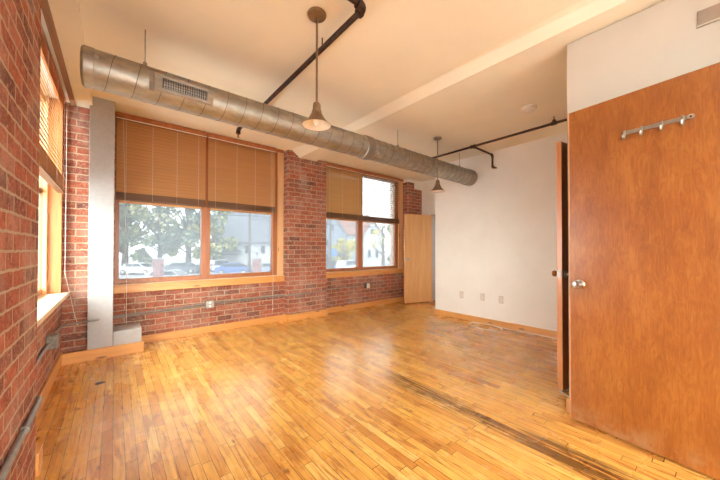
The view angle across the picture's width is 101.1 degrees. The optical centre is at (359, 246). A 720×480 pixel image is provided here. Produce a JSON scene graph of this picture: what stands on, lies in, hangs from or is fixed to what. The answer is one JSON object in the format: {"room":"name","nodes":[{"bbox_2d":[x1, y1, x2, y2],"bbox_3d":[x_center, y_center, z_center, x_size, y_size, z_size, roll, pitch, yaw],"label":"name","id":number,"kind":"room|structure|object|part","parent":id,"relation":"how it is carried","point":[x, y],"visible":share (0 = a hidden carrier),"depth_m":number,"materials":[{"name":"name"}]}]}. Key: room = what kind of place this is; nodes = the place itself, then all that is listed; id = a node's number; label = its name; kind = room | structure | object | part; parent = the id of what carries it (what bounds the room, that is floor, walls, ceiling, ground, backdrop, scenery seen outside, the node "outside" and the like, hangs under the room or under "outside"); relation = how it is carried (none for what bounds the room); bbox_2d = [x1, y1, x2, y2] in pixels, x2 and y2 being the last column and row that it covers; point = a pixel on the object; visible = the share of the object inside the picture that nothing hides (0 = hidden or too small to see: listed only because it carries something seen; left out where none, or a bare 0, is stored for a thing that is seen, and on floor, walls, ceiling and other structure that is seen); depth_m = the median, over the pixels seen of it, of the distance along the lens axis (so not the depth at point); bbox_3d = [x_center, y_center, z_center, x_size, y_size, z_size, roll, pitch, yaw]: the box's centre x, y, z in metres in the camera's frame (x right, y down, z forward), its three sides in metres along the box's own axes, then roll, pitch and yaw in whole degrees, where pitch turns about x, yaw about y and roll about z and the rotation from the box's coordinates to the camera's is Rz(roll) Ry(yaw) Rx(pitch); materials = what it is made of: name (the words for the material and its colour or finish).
{"room":"empty loft room","nodes":[
{"label":"empty loft room","id":0,"kind":"room"},
{"bbox_2d":[0,0,75,479],"bbox_3d":[-1.007,-0.237,0.370,0.457,2.880,7.050,1,-1,-40],"label":"wall","id":1,"kind":"structure","parent":0,"point":[22,341],"depth_m":1.28,"materials":[{"name":"red brick"}]},
{"bbox_2d":[35,352,62,476],"bbox_3d":[-2.419,1.163,2.337,0.130,0.120,2.098,1,-1,-40],"label":"baseboard","id":2,"kind":"structure","parent":1,"relation":"attached to","point":[47,386],"depth_m":2.31,"materials":[{"name":"brown wood"}]},
{"bbox_2d":[0,319,98,479],"bbox_3d":[-1.991,0.791,1.965,0.305,0.113,3.078,1,-1,-40],"label":"conduit","id":3,"kind":"object","parent":1,"relation":"attached to","point":[52,340],"visible":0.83,"depth_m":1.36,"materials":[{"name":"metal"}]},
{"bbox_2d":[37,89,68,326],"bbox_3d":[-2.585,-0.506,2.242,0.388,2.053,2.138,1,-1,-40],"label":"window","id":4,"kind":"structure","parent":1,"relation":"in","point":[50,296],"depth_m":3.02,"materials":[{"name":"brown wood"}]},
{"bbox_3d":[-2.620,-0.523,2.273,0.005,1.890,1.855,1,-1,-40],"label":"pane","id":5,"kind":"part","parent":4,"relation":"part of","materials":[{"name":"clear glass"}]},
{"bbox_3d":[-2.626,-0.528,2.246,0.070,2.010,1.960,1,-1,-40],"label":"frame","id":6,"kind":"part","parent":4,"relation":"part of","materials":[{"name":"brown wood"}]},
{"bbox_3d":[-2.586,0.499,2.231,0.388,0.042,2.138,1,-1,-40],"label":"sill","id":7,"kind":"part","parent":4,"relation":"part of","materials":[{"name":"brown wood"}]},
{"bbox_2d":[39,24,77,324],"bbox_3d":[-2.483,-0.344,2.416,0.156,2.365,1.983,1,-1,-40],"label":"window blind","id":8,"kind":"object","parent":4,"relation":"attached to","point":[48,170],"visible":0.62,"depth_m":2.47,"materials":[{"name":"beige wood"}]},
{"bbox_3d":[-2.344,-1.018,2.224,0.002,0.900,0.002,1,-1,-40],"label":"ladder cord","id":9,"kind":"part","parent":8,"relation":"part of","materials":[{"name":"beige fabric"}]},
{"bbox_3d":[-2.470,-0.556,2.323,0.054,0.014,1.820,1,-1,-40],"label":"rail","id":10,"kind":"part","parent":8,"relation":"part of","materials":[{"name":"brown wood"}]},
{"bbox_3d":[-2.663,-1.014,2.609,0.002,0.900,0.002,1,-1,-40],"label":"ladder cord","id":11,"kind":"part","parent":8,"relation":"part of","materials":[{"name":"beige fabric"}]},
{"bbox_3d":[-3.068,-0.299,3.133,0.051,2.260,0.169,0,-1,-8],"label":"pull cord","id":12,"kind":"part","parent":8,"relation":"part of","materials":[{"name":"white fabric"}]},
{"bbox_2d":[61,102,421,353],"bbox_3d":[-0.149,-0.285,6.026,8.950,3.100,0.570,1,-1,-40],"label":"wall","id":13,"kind":"structure","parent":0,"point":[304,236],"depth_m":4.58,"materials":[{"name":"red brick"}]},
{"bbox_2d":[62,96,143,365],"bbox_3d":[-2.924,-0.201,3.426,0.684,2.870,0.395,1,-1,-40],"label":"column","id":14,"kind":"structure","parent":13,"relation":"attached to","point":[104,340],"depth_m":3.27,"materials":[{"name":"white paint"}]},
{"bbox_3d":[-2.808,1.174,3.269,0.684,0.118,0.025,1,-1,-40],"label":"baseboard","id":15,"kind":"part","parent":14,"relation":"part of","materials":[{"name":"brown wood"}]},
{"bbox_2d":[113,113,283,293],"bbox_3d":[-2.220,-0.527,4.412,2.218,2.225,0.340,1,-1,-40],"label":"window","id":16,"kind":"structure","parent":13,"relation":"in","point":[165,246],"depth_m":4.24,"materials":[{"name":"brown wood"}]},
{"bbox_3d":[-2.657,-0.063,3.991,0.915,0.952,0.006,1,-1,-40],"label":"pane","id":17,"kind":"part","parent":16,"relation":"part of","materials":[{"name":"clear glass"}]},
{"bbox_2d":[116,111,206,318],"bbox_3d":[-2.576,-0.305,3.903,0.998,2.661,0.104,1,-1,-40],"label":"window blind","id":18,"kind":"object","parent":16,"relation":"attached to","point":[154,164],"visible":0.94,"depth_m":3.88,"materials":[{"name":"brown wood"}]},
{"bbox_3d":[-2.872,-0.296,3.620,0.049,2.565,0.045,1,-1,-40],"label":"pull cord","id":19,"kind":"part","parent":18,"relation":"part of","materials":[{"name":"white fabric"}]},
{"bbox_3d":[-2.592,-0.569,3.925,0.990,0.014,0.054,1,-1,-40],"label":"rail","id":20,"kind":"part","parent":18,"relation":"part of","materials":[{"name":"brown wood"}]},
{"bbox_3d":[-2.164,0.479,4.331,2.206,0.005,0.160,1,-1,-40],"label":"sill","id":21,"kind":"part","parent":16,"relation":"part of","materials":[{"name":"brown wood"}]},
{"bbox_3d":[-2.142,0.533,4.303,2.206,0.103,0.080,1,-1,-40],"label":"sill","id":22,"kind":"part","parent":16,"relation":"part of","materials":[{"name":"brown wood"}]},
{"bbox_3d":[-2.170,-1.615,4.365,2.218,0.050,0.068,1,-1,-40],"label":"head trim","id":23,"kind":"part","parent":16,"relation":"part of","materials":[{"name":"brown wood"}]},
{"bbox_3d":[-1.853,-0.055,4.656,0.940,0.952,0.006,1,-1,-40],"label":"pane","id":24,"kind":"part","parent":16,"relation":"part of","materials":[{"name":"clear glass"}]},
{"bbox_2d":[207,132,275,309],"bbox_3d":[-1.781,-0.297,4.561,1.023,2.661,0.104,1,-1,-40],"label":"window blind","id":25,"kind":"object","parent":16,"relation":"attached to","point":[242,178],"visible":1,"depth_m":4.55,"materials":[{"name":"brown wood"}]},
{"bbox_3d":[-2.096,-1.062,4.302,0.006,0.997,0.003,1,-1,-40],"label":"ladder cord","id":26,"kind":"part","parent":25,"relation":"part of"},
{"bbox_3d":[-1.797,-0.557,4.583,1.015,0.014,0.054,1,-1,-40],"label":"rail","id":27,"kind":"part","parent":25,"relation":"part of","materials":[{"name":"brown wood"}]},
{"bbox_3d":[-1.649,-1.058,4.672,0.006,0.997,0.003,1,-1,-40],"label":"ladder cord","id":28,"kind":"part","parent":25,"relation":"part of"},
{"bbox_2d":[114,283,369,318],"bbox_3d":[-1.363,0.824,4.852,4.110,0.147,0.170,1,-1,-40],"label":"conduit","id":29,"kind":"object","parent":13,"relation":"attached to","point":[208,303],"visible":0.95,"depth_m":4.24,"materials":[{"name":"grey metal"}]},
{"bbox_3d":[-2.145,0.832,4.237,0.096,0.103,0.003,1,-1,-40],"label":"plate","id":30,"kind":"part","parent":29,"relation":"part of","materials":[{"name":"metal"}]},
{"bbox_2d":[142,296,403,342],"bbox_3d":[-0.641,1.201,5.447,5.445,0.115,0.175,1,-1,-40],"label":"baseboard","id":31,"kind":"structure","parent":13,"relation":"attached to","point":[312,314],"depth_m":4.75,"materials":[{"name":"brown wood"}]},
{"bbox_2d":[326,166,403,277],"bbox_3d":[0.082,-0.482,6.316,2.238,2.180,0.340,1,-1,-40],"label":"window","id":32,"kind":"structure","parent":13,"relation":"in","point":[353,247],"depth_m":6.33,"materials":[{"name":"brown wood"}]},
{"bbox_3d":[-0.392,-0.041,5.865,0.837,0.952,0.006,1,-1,-40],"label":"pane","id":33,"kind":"part","parent":32,"relation":"part of","materials":[{"name":"clear glass"}]},
{"bbox_2d":[326,162,363,219],"bbox_3d":[-0.315,-1.052,5.812,0.960,1.028,0.058,1,-1,-40],"label":"window blind","id":34,"kind":"object","parent":32,"relation":"attached to","point":[344,196],"visible":0.79,"depth_m":5.80,"materials":[{"name":"brown wood"}]},
{"bbox_3d":[-0.340,-1.022,5.756,0.006,0.948,0.003,1,-1,-40],"label":"ladder cord","id":35,"kind":"part","parent":34,"relation":"part of","materials":[{"name":"brown fabric"}]},
{"bbox_3d":[-0.317,-0.545,5.808,0.952,0.014,0.054,1,-1,-40],"label":"rail","id":36,"kind":"part","parent":34,"relation":"part of","materials":[{"name":"brown wood"}]},
{"bbox_3d":[-0.032,-1.020,6.011,0.006,0.948,0.003,1,-1,-40],"label":"ladder cord","id":37,"kind":"part","parent":34,"relation":"part of","materials":[{"name":"brown fabric"}]},
{"bbox_3d":[0.136,0.502,6.235,2.233,0.005,0.160,1,-1,-40],"label":"sill","id":38,"kind":"part","parent":32,"relation":"part of","materials":[{"name":"brown wood"}]},
{"bbox_3d":[0.159,0.555,6.207,2.233,0.103,0.080,1,-1,-40],"label":"sill","id":39,"kind":"part","parent":32,"relation":"part of","materials":[{"name":"brown wood"}]},
{"bbox_3d":[0.403,-1.014,6.533,0.985,0.890,0.006,1,-1,-40],"label":"pane","id":40,"kind":"part","parent":32,"relation":"part of","materials":[{"name":"clear glass"}]},
{"bbox_3d":[0.402,-0.034,6.522,0.985,0.952,0.006,1,-1,-40],"label":"pane","id":41,"kind":"part","parent":32,"relation":"part of","materials":[{"name":"clear glass"}]},
{"bbox_2d":[363,171,399,223],"bbox_3d":[0.481,-1.039,6.470,1.065,1.038,0.058,1,-1,-40],"label":"window blind","id":42,"kind":"object","parent":32,"relation":"attached to","point":[365,218],"visible":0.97,"depth_m":6.46,"materials":[{"name":"white plastic"}]},
{"bbox_3d":[0.479,-0.527,6.466,1.057,0.014,0.054,1,-1,-40],"label":"rail","id":43,"kind":"part","parent":42,"relation":"part of","materials":[{"name":"brown wood"}]},
{"bbox_3d":[0.777,-1.007,6.680,0.006,0.958,0.003,1,-1,-40],"label":"ladder cord","id":44,"kind":"part","parent":42,"relation":"part of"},
{"bbox_2d":[404,214,431,303],"bbox_3d":[1.328,0.274,6.659,0.752,1.973,0.100,0,-1,-26],"label":"door","id":45,"kind":"structure","parent":13,"relation":"in","point":[417,228],"depth_m":6.66,"materials":[{"name":"brown wood"}]},
{"bbox_2d":[41,0,664,181],"bbox_3d":[2.043,-1.728,3.331,9.030,0.470,7.700,1,-1,-40],"label":"ceiling","id":46,"kind":"structure","parent":0,"point":[462,73],"depth_m":2.46,"materials":[{"name":"beige paint"}]},
{"bbox_2d":[80,30,477,185],"bbox_3d":[0.016,-1.296,3.469,4.788,0.532,0.278,1,-1,-40],"label":"ventilation duct","id":47,"kind":"object","parent":46,"relation":"hanging from","point":[102,71],"visible":0.98,"depth_m":2.45,"materials":[{"name":"metal"}]},
{"bbox_3d":[-1.566,-1.452,2.161,0.007,0.253,0.007,0,-1,28],"label":"hanger rod","id":48,"kind":"part","parent":47,"relation":"part of","materials":[{"name":"metal"}]},
{"bbox_2d":[149,70,212,105],"bbox_3d":[-1.323,-1.166,2.213,0.410,0.129,0.050,1,-1,-40],"label":"grille","id":49,"kind":"object","parent":47,"relation":"attached to","point":[165,86],"depth_m":2.19,"materials":[{"name":"metal"}]},
{"bbox_2d":[236,0,365,137],"bbox_3d":[-1.271,-1.488,2.390,1.396,0.174,2.534,1,-1,-40],"label":"pipe","id":50,"kind":"object","parent":46,"relation":"hanging from","point":[359,5],"visible":0.97,"depth_m":2.18,"materials":[{"name":"black metal"}]},
{"bbox_2d":[302,6,330,131],"bbox_3d":[-0.293,-1.197,2.010,0.200,0.764,0.200,1,-1,-40],"label":"pendant lamp","id":51,"kind":"object","parent":46,"relation":"hanging from","point":[316,121],"visible":1,"depth_m":2.00,"materials":[{"name":"brown metal"}]},
{"bbox_3d":[-0.293,-0.861,2.007,0.200,0.091,0.200,1,-1,-40],"label":"lamp shade","id":52,"kind":"part","parent":51,"relation":"part of","materials":[{"name":"brown metal"}]},
{"bbox_3d":[-0.293,-1.259,2.011,0.015,0.600,0.015,1,-1,-40],"label":"stem","id":53,"kind":"part","parent":51,"relation":"part of","materials":[{"name":"brown metal"}]},
{"bbox_3d":[-0.293,-0.848,2.006,0.054,0.066,0.054,1,-1,-40],"label":"light bulb","id":54,"kind":"part","parent":51,"relation":"part of","materials":[{"name":"white glass"}]},
{"bbox_2d":[312,101,321,112],"bbox_3d":[-0.293,-0.941,2.007,0.066,0.075,0.066,1,-1,-40],"label":"socket","id":55,"kind":"object","parent":51,"relation":"attached to","point":[316,105],"depth_m":1.98,"materials":[{"name":"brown metal"}]},
{"bbox_2d":[430,137,444,192],"bbox_3d":[1.085,-1.141,4.145,0.200,0.748,0.200,1,-1,-40],"label":"pendant lamp","id":56,"kind":"object","parent":46,"relation":"hanging from","point":[437,188],"visible":1,"depth_m":4.13,"materials":[{"name":"brown metal"}]},
{"bbox_3d":[1.085,-0.813,4.141,0.200,0.091,0.200,1,-1,-40],"label":"lamp shade","id":57,"kind":"part","parent":56,"relation":"part of","materials":[{"name":"brown metal"}]},
{"bbox_3d":[1.085,-1.203,4.145,0.013,0.584,0.013,1,-1,-40],"label":"stem","id":58,"kind":"part","parent":56,"relation":"part of","materials":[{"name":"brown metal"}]},
{"bbox_3d":[3.403,-1.730,4.457,5.500,0.440,7.700,1,-1,-40],"label":"panel","id":59,"kind":"part","parent":46,"relation":"part of","materials":[{"name":"beige paint"}]},
{"bbox_2d":[432,118,566,168],"bbox_3d":[2.092,-1.366,4.196,0.688,0.294,2.352,1,-1,-40],"label":"pipe","id":60,"kind":"object","parent":46,"relation":"hanging from","point":[554,122],"visible":0.9,"depth_m":4.04,"materials":[{"name":"black metal"}]},
{"bbox_2d":[521,104,536,112],"bbox_3d":[1.857,-1.503,3.255,0.160,0.041,0.160,1,-1,-40],"label":"smoke detector","id":61,"kind":"object","parent":46,"relation":"attached to","point":[530,108],"visible":1,"depth_m":3.22,"materials":[{"name":"white plastic"}]},
{"bbox_2d":[35,300,716,479],"bbox_3d":[2.041,1.297,3.299,9.030,0.120,7.700,1,-1,-40],"label":"floor","id":62,"kind":"structure","parent":0,"point":[390,391],"depth_m":2.21,"materials":[{"name":"brown wood"}]},
{"bbox_2d":[455,322,556,338],"bbox_3d":[2.140,1.236,4.036,0.706,0.020,1.698,1,-1,-40],"label":"cable","id":63,"kind":"object","parent":62,"relation":"on","point":[470,322],"visible":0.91,"depth_m":4.42,"materials":[{"name":"white plastic"}]},
{"bbox_2d":[421,180,434,214],"bbox_3d":[1.871,-0.155,6.792,0.120,2.860,1.324,1,-1,-40],"label":"wall partition","id":64,"kind":"structure","parent":0,"point":[428,198],"depth_m":7.01,"materials":[{"name":"paint"}]},
{"bbox_2d":[432,214,434,300],"bbox_3d":[1.998,0.268,6.633,0.160,2.010,0.883,1,-1,-40],"label":"door frame","id":65,"kind":"structure","parent":64,"relation":"attached to","point":[433,216],"depth_m":6.96,"materials":[{"name":"white paint"}]},
{"bbox_2d":[435,132,566,330],"bbox_3d":[3.636,-0.136,5.662,3.580,2.800,2.665,1,-1,-40],"label":"wall","id":66,"kind":"structure","parent":0,"point":[496,235],"depth_m":4.57,"materials":[{"name":"paint"}]},
{"bbox_2d":[480,293,484,300],"bbox_3d":[1.993,0.826,4.822,0.009,0.116,0.072,1,-1,-40],"label":"wall outlet","id":67,"kind":"object","parent":66,"relation":"attached to","point":[482,295],"visible":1,"depth_m":4.82,"materials":[{"name":"white plastic"}]},
{"bbox_2d":[434,309,556,337],"bbox_3d":[2.660,1.208,4.857,1.110,0.092,2.680,1,-1,-40],"label":"baseboard","id":68,"kind":"structure","parent":66,"relation":"attached to","point":[518,327],"depth_m":4.58,"materials":[{"name":"brown wood"}]},
{"bbox_2d":[499,296,502,303],"bbox_3d":[2.184,0.829,4.590,0.009,0.116,0.072,1,-1,-40],"label":"wall outlet","id":69,"kind":"object","parent":66,"relation":"attached to","point":[500,297],"visible":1,"depth_m":4.58,"materials":[{"name":"white plastic"}]},
{"bbox_2d":[567,0,719,397],"bbox_3d":[3.368,-0.161,1.563,2.300,2.760,3.312,1,-1,-40],"label":"wall","id":70,"kind":"structure","parent":0,"point":[661,42],"depth_m":1.91,"materials":[{"name":"paint"}]},
{"bbox_2d":[552,141,568,390],"bbox_3d":[2.044,0.166,2.714,0.802,2.106,0.171,0,-1,-29],"label":"door","id":71,"kind":"structure","parent":70,"relation":"in","point":[561,273],"depth_m":2.52,"materials":[{"name":"brown wood"}]},
{"bbox_2d":[566,398,569,412],"bbox_3d":[1.812,1.171,1.861,0.021,0.100,0.875,1,-1,-40],"label":"baseboard","id":72,"kind":"structure","parent":70,"relation":"attached to","point":[567,399],"depth_m":2.19,"materials":[{"name":"brown wood"}]},
{"bbox_2d":[568,62,719,479],"bbox_3d":[1.739,0.129,1.745,0.171,2.158,0.880,0,-1,-32],"label":"door","id":73,"kind":"structure","parent":70,"relation":"in","point":[644,210],"depth_m":1.75,"materials":[{"name":"brown wood"}]},
{"bbox_3d":[1.492,0.263,2.033,0.064,0.066,0.066,0,-1,-32],"label":"handle","id":74,"kind":"part","parent":73,"relation":"part of","materials":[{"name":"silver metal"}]},
{"bbox_2d":[621,114,694,139],"bbox_3d":[1.711,-0.691,1.719,0.042,0.064,0.304,0,-1,-32],"label":"coat rack","id":75,"kind":"object","parent":73,"relation":"attached to","point":[682,118],"visible":1,"depth_m":1.70,"materials":[{"name":"metal"}]},
{"bbox_2d":[696,3,719,28],"bbox_3d":[2.035,-1.312,1.620,0.016,0.092,0.261,1,-1,-40],"label":"air vent","id":76,"kind":"object","parent":70,"relation":"in","point":[711,14],"visible":1,"depth_m":1.68,"materials":[{"name":"paint"}]}
]}

